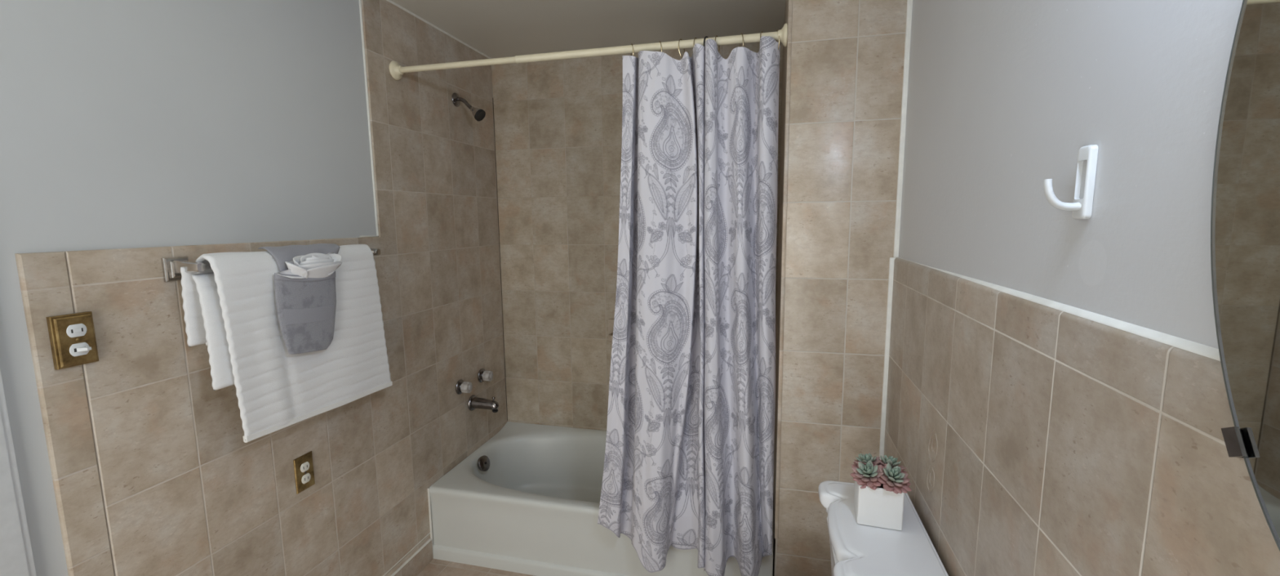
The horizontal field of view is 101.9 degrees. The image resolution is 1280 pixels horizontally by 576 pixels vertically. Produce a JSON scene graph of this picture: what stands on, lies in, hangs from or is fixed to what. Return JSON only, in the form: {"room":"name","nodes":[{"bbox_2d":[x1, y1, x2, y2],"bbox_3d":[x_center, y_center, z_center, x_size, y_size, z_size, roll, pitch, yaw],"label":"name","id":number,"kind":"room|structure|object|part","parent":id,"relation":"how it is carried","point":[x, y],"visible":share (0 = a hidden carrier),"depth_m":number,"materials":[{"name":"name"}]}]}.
{"room":"bathroom","nodes":[
{"label":"bathroom","id":0,"kind":"room"},
{"bbox_2d":[0,0,506,575],"bbox_3d":[-1.256,0.174,1.341,0.120,2.403,3.589,1,8,14],"label":"wall","id":1,"kind":"structure","parent":0,"point":[135,134],"depth_m":1.45,"materials":[{"name":"tile"}]},
{"bbox_2d":[0,369,36,575],"bbox_3d":[-1.448,0.461,0.339,0.021,2.100,1.494,1,8,14],"label":"trim","id":2,"kind":"structure","parent":1,"relation":"attached to","point":[16,557],"depth_m":1.04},
{"bbox_2d":[46,311,98,369],"bbox_3d":[-1.227,0.114,1.133,0.032,0.114,0.072,1,8,14],"label":"light switch","id":3,"kind":"object","parent":1,"relation":"attached to","point":[73,340],"visible":1,"depth_m":1.12,"materials":[{"name":"gold metal"}]},
{"bbox_2d":[66,323,86,337],"bbox_3d":[-1.228,0.092,1.132,0.006,0.028,0.034,1,8,14],"label":"socket","id":4,"kind":"object","parent":3,"relation":"attached to","point":[73,330],"depth_m":1.13,"materials":[{"name":"white plastic"}]},
{"bbox_2d":[69,342,91,356],"bbox_3d":[-1.221,0.134,1.135,0.021,0.028,0.034,1,8,14],"label":"switch","id":5,"kind":"object","parent":3,"relation":"attached to","point":[76,348],"depth_m":1.14,"materials":[{"name":"white plastic"}]},
{"bbox_2d":[160,247,380,281],"bbox_3d":[-1.075,-0.088,1.620,0.086,0.060,0.678,1,8,14],"label":"towel bar","id":6,"kind":"object","parent":1,"relation":"attached to","point":[171,266],"visible":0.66,"depth_m":1.31,"materials":[{"name":"silver metal"}]},
{"bbox_3d":[-1.143,-0.053,1.319,0.073,0.034,0.026,1,8,14],"label":"post","id":7,"kind":"part","parent":6,"relation":"part of","materials":[{"name":"silver metal"}]},
{"bbox_2d":[180,266,207,346],"bbox_3d":[-1.095,0.016,1.577,0.032,0.208,0.540,1,8,14],"label":"towel","id":8,"kind":"object","parent":6,"relation":"hanging from","point":[195,331],"depth_m":1.34,"materials":[{"name":"white fabric"}]},
{"bbox_2d":[180,244,392,442],"bbox_3d":[-1.051,0.143,1.635,0.096,0.540,0.640,1,8,14],"label":"bath towel","id":9,"kind":"object","parent":6,"relation":"hanging from","point":[229,307],"visible":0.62,"depth_m":1.48,"materials":[{"name":"white fabric"}]},
{"bbox_2d":[258,243,339,354],"bbox_3d":[-1.016,0.032,1.605,0.074,0.330,0.270,1,8,14],"label":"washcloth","id":10,"kind":"object","parent":9,"relation":"on","point":[306,308],"visible":0.9,"depth_m":1.55,"materials":[{"name":"grey fabric"}]},
{"bbox_2d":[277,252,342,278],"bbox_3d":[-0.992,-0.063,1.570,0.076,0.083,0.221,1,8,14],"label":"washcloth","id":11,"kind":"object","parent":10,"relation":"in","point":[311,264],"visible":0.98,"depth_m":1.55,"materials":[{"name":"white fabric"}]},
{"bbox_3d":[-0.994,-0.133,1.915,0.073,0.034,0.026,1,8,14],"label":"post","id":12,"kind":"part","parent":6,"relation":"part of","materials":[{"name":"silver metal"}]},
{"bbox_2d":[293,450,315,493],"bbox_3d":[-1.107,0.609,1.717,0.008,0.118,0.069,1,8,14],"label":"power outlet","id":13,"kind":"object","parent":1,"relation":"attached to","point":[303,464],"visible":1,"depth_m":1.71,"materials":[{"name":"gold metal"}]},
{"bbox_2d":[300,461,309,471],"bbox_3d":[-1.106,0.590,1.714,0.004,0.029,0.034,1,8,14],"label":"socket","id":14,"kind":"object","parent":13,"relation":"attached to","point":[304,465],"depth_m":1.71,"materials":[{"name":"white plastic"}]},
{"bbox_2d":[301,472,311,483],"bbox_3d":[-1.105,0.630,1.720,0.004,0.029,0.034,1,8,14],"label":"socket","id":15,"kind":"object","parent":13,"relation":"attached to","point":[305,477],"depth_m":1.72,"materials":[{"name":"white plastic"}]},
{"bbox_2d":[359,0,378,237],"bbox_3d":[-1.040,-0.651,1.928,0.009,0.925,0.096,1,8,14],"label":"trim","id":16,"kind":"structure","parent":1,"relation":"attached to","point":[360,1],"depth_m":1.97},
{"bbox_2d":[382,532,431,575],"bbox_3d":[-1.098,1.209,1.802,0.012,0.032,1.190,1,8,14],"label":"trim","id":17,"kind":"structure","parent":1,"relation":"attached to","point":[403,564],"depth_m":2.24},
{"bbox_2d":[394,539,433,575],"bbox_3d":[-1.099,1.272,1.810,0.010,0.100,1.188,1,8,14],"label":"baseboard","id":18,"kind":"structure","parent":1,"relation":"attached to","point":[424,557],"depth_m":2.29,"materials":[{"name":"tile"}]},
{"bbox_2d":[427,487,433,557],"bbox_3d":[-0.958,1.076,2.373,0.011,0.340,0.016,1,8,14],"label":"trim","id":19,"kind":"structure","parent":1,"relation":"attached to","point":[428,494],"depth_m":2.37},
{"bbox_2d":[386,0,492,58],"bbox_3d":[-0.913,-1.174,2.354,0.012,0.012,0.925,1,8,14],"label":"trim","id":20,"kind":"structure","parent":1,"relation":"attached to","point":[389,1],"depth_m":2.33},
{"bbox_2d":[455,378,472,394],"bbox_3d":[-0.867,0.491,2.574,0.060,0.074,0.074,1,8,14],"label":"tap","id":21,"kind":"object","parent":1,"relation":"attached to","point":[461,386],"visible":1,"depth_m":2.56,"materials":[{"name":"silver metal"}]},
{"bbox_3d":[-0.859,0.492,2.572,0.041,0.058,0.058,1,8,14],"label":"knob","id":22,"kind":"part","parent":21,"relation":"part of","materials":[{"name":"plastic"}]},
{"bbox_2d":[452,92,485,121],"bbox_3d":[-0.812,-0.865,2.481,0.150,0.138,0.064,1,8,14],"label":"showerhead","id":23,"kind":"object","parent":1,"relation":"attached to","point":[478,113],"visible":1,"depth_m":2.47,"materials":[{"name":"silver metal"}]},
{"bbox_3d":[-0.839,-0.880,2.485,0.091,0.066,0.018,1,8,14],"label":"arm","id":24,"kind":"part","parent":23,"relation":"part of","materials":[{"name":"silver metal"}]},
{"bbox_2d":[467,394,499,412],"bbox_3d":[-0.796,0.595,2.673,0.152,0.081,0.080,1,8,14],"label":"tub spout","id":25,"kind":"object","parent":1,"relation":"attached to","point":[474,402],"visible":1,"depth_m":2.65,"materials":[{"name":"silver metal"}]},
{"bbox_3d":[-0.792,0.595,2.672,0.143,0.060,0.058,1,8,14],"label":"spout","id":26,"kind":"part","parent":25,"relation":"part of","materials":[{"name":"silver metal"}]},
{"bbox_2d":[477,368,493,382],"bbox_3d":[-0.818,0.468,2.767,0.060,0.074,0.074,1,8,14],"label":"tap","id":27,"kind":"object","parent":1,"relation":"attached to","point":[483,375],"visible":1,"depth_m":2.75,"materials":[{"name":"silver metal"}]},
{"bbox_3d":[-0.811,0.468,2.765,0.041,0.058,0.058,1,8,14],"label":"knob","id":28,"kind":"part","parent":27,"relation":"part of","materials":[{"name":"plastic"}]},
{"bbox_2d":[388,22,787,79],"bbox_3d":[-0.248,-0.857,1.907,1.519,0.072,0.072,1,8,14],"label":"shower curtain rod","id":29,"kind":"object","parent":1,"relation":"attached to","point":[396,70],"visible":0.98,"depth_m":1.88,"materials":[{"name":"beige metal"}]},
{"bbox_2d":[678,38,684,58],"bbox_3d":[0.145,-0.834,1.811,0.008,0.066,0.037,6,10,40],"label":"curtain ring","id":30,"kind":"object","parent":29,"relation":"hanging from","point":[680,38],"visible":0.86,"depth_m":1.80,"materials":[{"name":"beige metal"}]},
{"bbox_2d":[597,35,779,575],"bbox_3d":[0.159,0.129,1.919,0.676,1.957,0.194,1,8,14],"label":"shower curtain","id":31,"kind":"object","parent":29,"relation":"hanging from","point":[689,460],"visible":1,"depth_m":1.88,"materials":[{"name":"fabric"}]},
{"bbox_2d":[391,0,786,57],"bbox_3d":[-0.285,-1.038,0.884,2.170,0.100,3.689,1,8,14],"label":"ceiling","id":32,"kind":"structure","parent":0,"point":[496,28],"depth_m":2.28,"materials":[{"name":"paint"}]},
{"bbox_2d":[417,558,773,575],"bbox_3d":[-0.261,1.444,1.211,2.170,0.100,3.689,1,8,14],"label":"floor","id":33,"kind":"structure","parent":0,"point":[436,566],"depth_m":2.31,"materials":[{"name":"tile"}]},
{"bbox_2d":[429,421,773,575],"bbox_3d":[-0.134,1.033,2.547,1.516,0.364,0.746,1,8,14],"label":"bathtub","id":34,"kind":"object","parent":33,"relation":"on","point":[526,500],"visible":0.53,"depth_m":2.32,"materials":[{"name":"ceramic"}]},
{"bbox_3d":[-0.797,0.894,2.651,0.044,0.076,0.078,1,8,14],"label":"overflow plate","id":35,"kind":"part","parent":34,"relation":"part of","materials":[{"name":"silver metal"}]},
{"bbox_2d":[817,480,948,575],"bbox_3d":[0.359,0.968,1.372,0.692,0.790,0.464,1,8,14],"label":"toilet","id":36,"kind":"object","parent":33,"relation":"on","point":[856,548],"visible":0.88,"depth_m":1.21,"materials":[{"name":"ceramic"}]},
{"bbox_3d":[0.582,0.800,1.294,0.214,0.340,0.440,1,8,14],"label":"tank","id":37,"kind":"part","parent":36,"relation":"part of","materials":[{"name":"ceramic"}]},
{"bbox_2d":[853,480,904,530],"bbox_3d":[0.595,0.525,1.300,0.101,0.102,0.101,2,8,18],"label":"pot","id":38,"kind":"object","parent":36,"relation":"on","point":[876,503],"depth_m":1.25,"materials":[{"name":"white ceramic"}]},
{"bbox_2d":[849,453,911,530],"bbox_3d":[0.596,0.499,1.297,0.140,0.153,0.137,1,8,14],"label":"succulents","id":39,"kind":"object","parent":36,"relation":"on","point":[881,486],"visible":1,"depth_m":1.26,"materials":[{"name":"plant"}]},
{"bbox_2d":[491,40,782,430],"bbox_3d":[-0.098,-0.035,2.837,1.644,2.403,0.100,1,8,14],"label":"wall","id":40,"kind":"structure","parent":0,"point":[558,122],"depth_m":2.83,"materials":[{"name":"tile"}]},
{"bbox_2d":[492,97,507,420],"bbox_3d":[-0.791,-0.126,2.945,0.004,1.830,0.004,1,8,14],"label":"trim","id":41,"kind":"structure","parent":40,"relation":"attached to","point":[492,98],"depth_m":2.94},
{"bbox_2d":[608,319,613,341],"bbox_3d":[-0.105,0.236,2.776,0.156,0.122,0.088,1,8,14],"label":"soap dish","id":42,"kind":"object","parent":40,"relation":"attached to","point":[611,322],"visible":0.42,"depth_m":2.82,"materials":[{"name":"tile"}]},
{"bbox_2d":[608,332,613,340],"bbox_3d":[-0.106,0.261,2.774,0.120,0.025,0.078,1,8,14],"label":"tray","id":43,"kind":"object","parent":42,"relation":"on","point":[610,334],"depth_m":2.76,"materials":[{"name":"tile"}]},
{"bbox_2d":[773,0,906,575],"bbox_3d":[0.779,0.040,2.209,0.362,2.403,0.905,1,8,14],"label":"wall partition","id":44,"kind":"structure","parent":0,"point":[847,56],"depth_m":1.75,"materials":[{"name":"tile"}]},
{"bbox_2d":[773,0,792,538],"bbox_3d":[0.592,-0.136,2.179,0.013,2.043,0.808,1,8,14],"label":"trim","id":45,"kind":"structure","parent":44,"relation":"attached to","point":[786,75],"depth_m":1.87,"materials":[{"name":"tile"}]},
{"bbox_2d":[879,0,912,459],"bbox_3d":[0.841,0.102,1.734,0.035,2.403,0.017,1,8,14],"label":"trim","id":46,"kind":"structure","parent":44,"relation":"attached to","point":[909,2],"depth_m":1.68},
{"bbox_2d":[884,0,1279,575],"bbox_3d":[0.692,0.218,0.861,0.142,2.403,3.589,1,8,14],"label":"wall","id":47,"kind":"structure","parent":0,"point":[1069,444],"depth_m":0.73,"materials":[{"name":"paint"}]},
{"bbox_2d":[926,426,937,493],"bbox_3d":[0.715,0.423,1.271,0.002,0.168,0.066,1,8,14],"label":"trim","id":48,"kind":"structure","parent":47,"relation":"attached to","point":[933,427],"depth_m":1.27,"materials":[{"name":"tile"}]},
{"bbox_2d":[898,257,1220,360],"bbox_3d":[0.520,0.071,0.413,0.010,0.008,2.684,1,8,14],"label":"trim","id":49,"kind":"structure","parent":47,"relation":"attached to","point":[1211,352],"depth_m":0.63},
{"bbox_2d":[1043,144,1098,218],"bbox_3d":[0.572,-0.141,0.698,0.051,0.096,0.030,1,8,14],"label":"wall hook","id":50,"kind":"object","parent":47,"relation":"attached to","point":[1082,206],"visible":1,"depth_m":0.69,"materials":[{"name":"white plastic"}]},
{"bbox_3d":[0.593,-0.140,0.693,0.009,0.096,0.030,1,8,14],"label":"plate","id":51,"kind":"part","parent":50,"relation":"part of","materials":[{"name":"white plastic"}]},
{"bbox_2d":[1210,0,1279,551],"bbox_3d":[0.452,-0.103,0.178,0.034,0.840,0.562,1,8,12],"label":"wall mirror","id":52,"kind":"object","parent":47,"relation":"attached to","point":[1245,213],"visible":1,"depth_m":0.42,"materials":[{"name":"clear glass"}]}
]}

